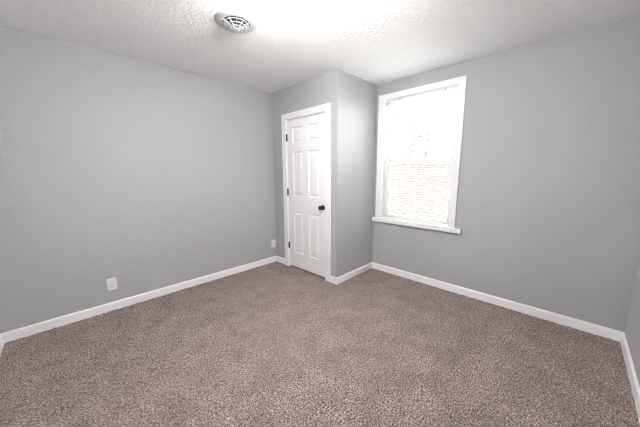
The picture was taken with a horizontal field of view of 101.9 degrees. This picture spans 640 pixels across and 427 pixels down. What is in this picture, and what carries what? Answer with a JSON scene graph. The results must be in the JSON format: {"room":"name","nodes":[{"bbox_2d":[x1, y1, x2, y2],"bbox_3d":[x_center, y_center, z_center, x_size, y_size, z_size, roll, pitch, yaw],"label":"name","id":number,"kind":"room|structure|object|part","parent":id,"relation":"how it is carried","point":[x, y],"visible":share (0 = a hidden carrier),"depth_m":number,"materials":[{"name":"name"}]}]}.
{"room":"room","nodes":[
{"label":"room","id":0,"kind":"room"},
{"bbox_2d":[0,25,276,332],"bbox_3d":[-1.407,-0.357,3.180,0.140,2.460,3.765,9,13,44],"label":"wall","id":1,"kind":"structure","parent":0,"point":[147,176],"depth_m":2.50,"materials":[{"name":"grey paint"}]},
{"bbox_2d":[106,277,116,290],"bbox_3d":[-2.058,0.697,2.568,0.008,0.120,0.076,9,13,44],"label":"wall outlet","id":2,"kind":"object","parent":1,"relation":"attached to","point":[111,283],"visible":1,"depth_m":2.56,"materials":[{"name":"white plastic"}]},
{"bbox_2d":[0,255,276,343],"bbox_3d":[-1.615,0.854,3.045,0.014,0.097,2.719,9,13,44],"label":"baseboard","id":3,"kind":"structure","parent":1,"relation":"attached to","point":[26,331],"depth_m":2.62,"materials":[{"name":"white paint"}]},
{"bbox_2d":[271,239,275,247],"bbox_3d":[-0.703,0.454,3.925,0.008,0.120,0.076,9,13,44],"label":"wall outlet","id":4,"kind":"object","parent":1,"relation":"attached to","point":[273,242],"visible":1,"depth_m":3.92,"materials":[{"name":"white plastic"}]},
{"bbox_2d":[271,69,343,277],"bbox_3d":[-0.203,-0.408,3.431,1.219,2.452,0.100,9,13,44],"label":"wall","id":5,"kind":"structure","parent":0,"point":[328,87],"depth_m":3.11,"materials":[{"name":"grey paint"}]},
{"bbox_2d":[277,256,284,263],"bbox_3d":[-0.589,0.707,3.921,0.231,0.097,0.014,9,13,44],"label":"baseboard","id":6,"kind":"structure","parent":5,"relation":"attached to","point":[279,259],"depth_m":3.91,"materials":[{"name":"white paint"}]},
{"bbox_2d":[286,112,324,276],"bbox_3d":[-0.202,-0.209,3.373,0.724,2.000,0.101,9,13,44],"label":"door","id":7,"kind":"structure","parent":5,"relation":"in","point":[305,136],"depth_m":3.35,"materials":[{"name":"white paint"}]},
{"bbox_3d":[-0.293,-1.024,3.362,0.156,0.161,0.011,9,13,44],"label":"panel","id":8,"kind":"part","parent":7,"relation":"part of","materials":[{"name":"white paint"}]},
{"bbox_3d":[-0.291,-0.522,3.443,0.156,0.554,0.011,9,13,44],"label":"panel","id":9,"kind":"part","parent":7,"relation":"part of","materials":[{"name":"white paint"}]},
{"bbox_3d":[-0.287,0.268,3.571,0.156,0.550,0.011,9,13,44],"label":"panel","id":10,"kind":"part","parent":7,"relation":"part of","materials":[{"name":"white paint"}]},
{"bbox_3d":[-0.076,-0.991,3.151,0.156,0.161,0.011,9,13,44],"label":"panel","id":11,"kind":"part","parent":7,"relation":"part of","materials":[{"name":"white paint"}]},
{"bbox_3d":[-0.074,-0.489,3.233,0.156,0.554,0.011,9,13,44],"label":"panel","id":12,"kind":"part","parent":7,"relation":"part of","materials":[{"name":"white paint"}]},
{"bbox_3d":[-0.070,0.300,3.361,0.156,0.550,0.011,9,13,44],"label":"panel","id":13,"kind":"part","parent":7,"relation":"part of","materials":[{"name":"white paint"}]},
{"bbox_2d":[281,103,330,281],"bbox_3d":[-0.159,-0.239,3.404,0.894,2.127,0.117,9,13,44],"label":"door frame","id":14,"kind":"structure","parent":5,"relation":"attached to","point":[326,108],"depth_m":3.18,"materials":[{"name":"white paint"}]},
{"bbox_2d":[330,276,336,284],"bbox_3d":[0.169,0.823,3.185,0.108,0.097,0.014,9,13,44],"label":"baseboard","id":15,"kind":"structure","parent":5,"relation":"attached to","point":[333,279],"depth_m":3.18,"materials":[{"name":"white paint"}]},
{"bbox_2d":[0,261,639,426],"bbox_3d":[-0.076,1.115,2.100,3.854,0.165,3.765,9,13,44],"label":"floor","id":16,"kind":"structure","parent":0,"point":[274,344],"depth_m":1.84,"materials":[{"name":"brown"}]},
{"bbox_2d":[0,0,639,92],"bbox_3d":[-0.089,-1.419,1.689,3.854,0.100,3.765,9,13,44],"label":"ceiling","id":17,"kind":"structure","parent":0,"point":[377,42],"depth_m":2.01,"materials":[{"name":"white paint"}]},
{"bbox_2d":[214,10,256,33],"bbox_3d":[-0.613,-1.416,1.898,0.300,0.138,0.300,9,13,44],"label":"ceiling vent","id":18,"kind":"object","parent":17,"relation":"in","point":[235,21],"visible":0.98,"depth_m":1.88,"materials":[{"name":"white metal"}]},
{"bbox_2d":[342,72,376,274],"bbox_3d":[0.465,-0.392,3.313,0.100,2.452,0.666,9,13,44],"label":"wall","id":19,"kind":"structure","parent":0,"point":[360,95],"depth_m":3.24,"materials":[{"name":"grey paint"}]},
{"bbox_2d":[337,262,371,283],"bbox_3d":[0.471,0.783,3.422,0.014,0.097,0.780,9,13,44],"label":"baseboard","id":20,"kind":"structure","parent":19,"relation":"attached to","point":[342,278],"depth_m":3.38,"materials":[{"name":"white paint"}]},
{"bbox_2d":[372,15,639,331],"bbox_3d":[1.238,-0.361,3.121,3.714,2.460,0.140,9,13,44],"label":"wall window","id":21,"kind":"structure","parent":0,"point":[548,211],"depth_m":2.28,"materials":[{"name":"grey paint"}]},
{"bbox_2d":[372,75,466,233],"bbox_3d":[1.181,-0.649,3.128,1.120,1.617,0.202,9,13,44],"label":"window","id":22,"kind":"structure","parent":21,"relation":"attached to","point":[461,82],"depth_m":3.07,"materials":[{"name":"white paint"}]},
{"bbox_3d":[1.192,0.110,3.267,0.862,0.030,0.170,9,13,44],"label":"sill","id":23,"kind":"part","parent":22,"relation":"part of","materials":[{"name":"white paint"}]},
{"bbox_3d":[1.125,0.133,3.194,1.120,0.052,0.032,9,13,44],"label":"sill","id":24,"kind":"part","parent":22,"relation":"part of","materials":[{"name":"white paint"}]},
{"bbox_3d":[1.199,-0.295,3.210,0.818,0.783,0.024,9,13,44],"label":"sash","id":25,"kind":"part","parent":22,"relation":"part of","materials":[{"name":"white plastic"}]},
{"bbox_3d":[1.178,-0.644,3.133,0.862,1.502,0.141,9,13,44],"label":"frame","id":26,"kind":"part","parent":22,"relation":"part of","materials":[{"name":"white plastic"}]},
{"bbox_3d":[1.214,-1.010,3.113,0.818,0.729,0.024,9,13,44],"label":"sash","id":27,"kind":"part","parent":22,"relation":"part of","materials":[{"name":"white plastic"}]},
{"bbox_2d":[383,86,457,225],"bbox_3d":[1.148,-0.638,3.105,0.840,1.491,0.039,9,13,44],"label":"window blind","id":28,"kind":"object","parent":21,"relation":"attached to","point":[454,88],"visible":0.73,"depth_m":3.04,"materials":[{"name":"white plastic"}]},
{"bbox_3d":[1.156,0.091,3.227,0.834,0.013,0.025,9,13,44],"label":"rail","id":29,"kind":"part","parent":28,"relation":"part of","materials":[{"name":"white plastic"}]},
{"bbox_2d":[372,262,622,341],"bbox_3d":[1.575,0.865,2.881,2.355,0.097,0.014,9,13,44],"label":"baseboard","id":30,"kind":"structure","parent":21,"relation":"attached to","point":[560,319],"depth_m":2.55,"materials":[{"name":"white paint"}]},
{"bbox_2d":[625,257,639,384],"bbox_3d":[1.193,0.054,0.559,0.140,2.460,3.625,9,13,44],"label":"wall","id":31,"kind":"structure","parent":0,"point":[632,329],"depth_m":1.84,"materials":[{"name":"grey paint"}]},
{"bbox_2d":[620,332,639,422],"bbox_3d":[1.193,1.196,0.850,0.014,0.097,3.485,9,13,44],"label":"baseboard","id":32,"kind":"structure","parent":31,"relation":"attached to","point":[635,387],"depth_m":1.68,"materials":[{"name":"white paint"}]},
{"bbox_3d":[-1.352,0.057,0.619,3.574,2.460,0.140,9,13,44],"label":"wall","id":33,"kind":"structure","parent":0,"visible":0},
{"bbox_2d":[0,334,3,356],"bbox_3d":[-1.293,1.207,0.861,3.574,0.097,0.014,9,13,44],"label":"baseboard","id":34,"kind":"structure","parent":33,"relation":"attached to","point":[1,335],"depth_m":2.03,"materials":[{"name":"white paint"}]},
{"label":"outside","id":35,"kind":"structure","parent":0,"visible":0},
{"bbox_3d":[14.979,-1.670,22.394,70.000,0.200,37.100,9,13,44],"label":"lawn","id":36,"kind":"structure","parent":35,"visible":0},
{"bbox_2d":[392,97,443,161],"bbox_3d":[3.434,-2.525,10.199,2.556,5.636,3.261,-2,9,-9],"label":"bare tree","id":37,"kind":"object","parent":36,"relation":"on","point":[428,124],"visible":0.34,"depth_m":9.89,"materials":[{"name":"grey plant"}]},
{"bbox_2d":[389,160,450,220],"bbox_3d":[2.834,-0.594,8.604,20.000,2.210,0.300,9,13,44],"label":"wall","id":38,"kind":"structure","parent":36,"relation":"on","point":[443,172],"depth_m":8.11,"materials":[{"name":"white brick"}]},
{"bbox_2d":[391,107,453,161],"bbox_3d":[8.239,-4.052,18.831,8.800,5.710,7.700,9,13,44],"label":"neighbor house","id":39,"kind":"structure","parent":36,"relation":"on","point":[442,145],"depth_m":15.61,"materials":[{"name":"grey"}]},
{"bbox_2d":[404,115,448,160],"bbox_3d":[5.545,-2.838,13.827,2.331,5.057,2.037,2,9,12],"label":"bare tree","id":40,"kind":"object","parent":36,"relation":"on","point":[423,137],"visible":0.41,"depth_m":13.32,"materials":[{"name":"grey plant"}]}
]}

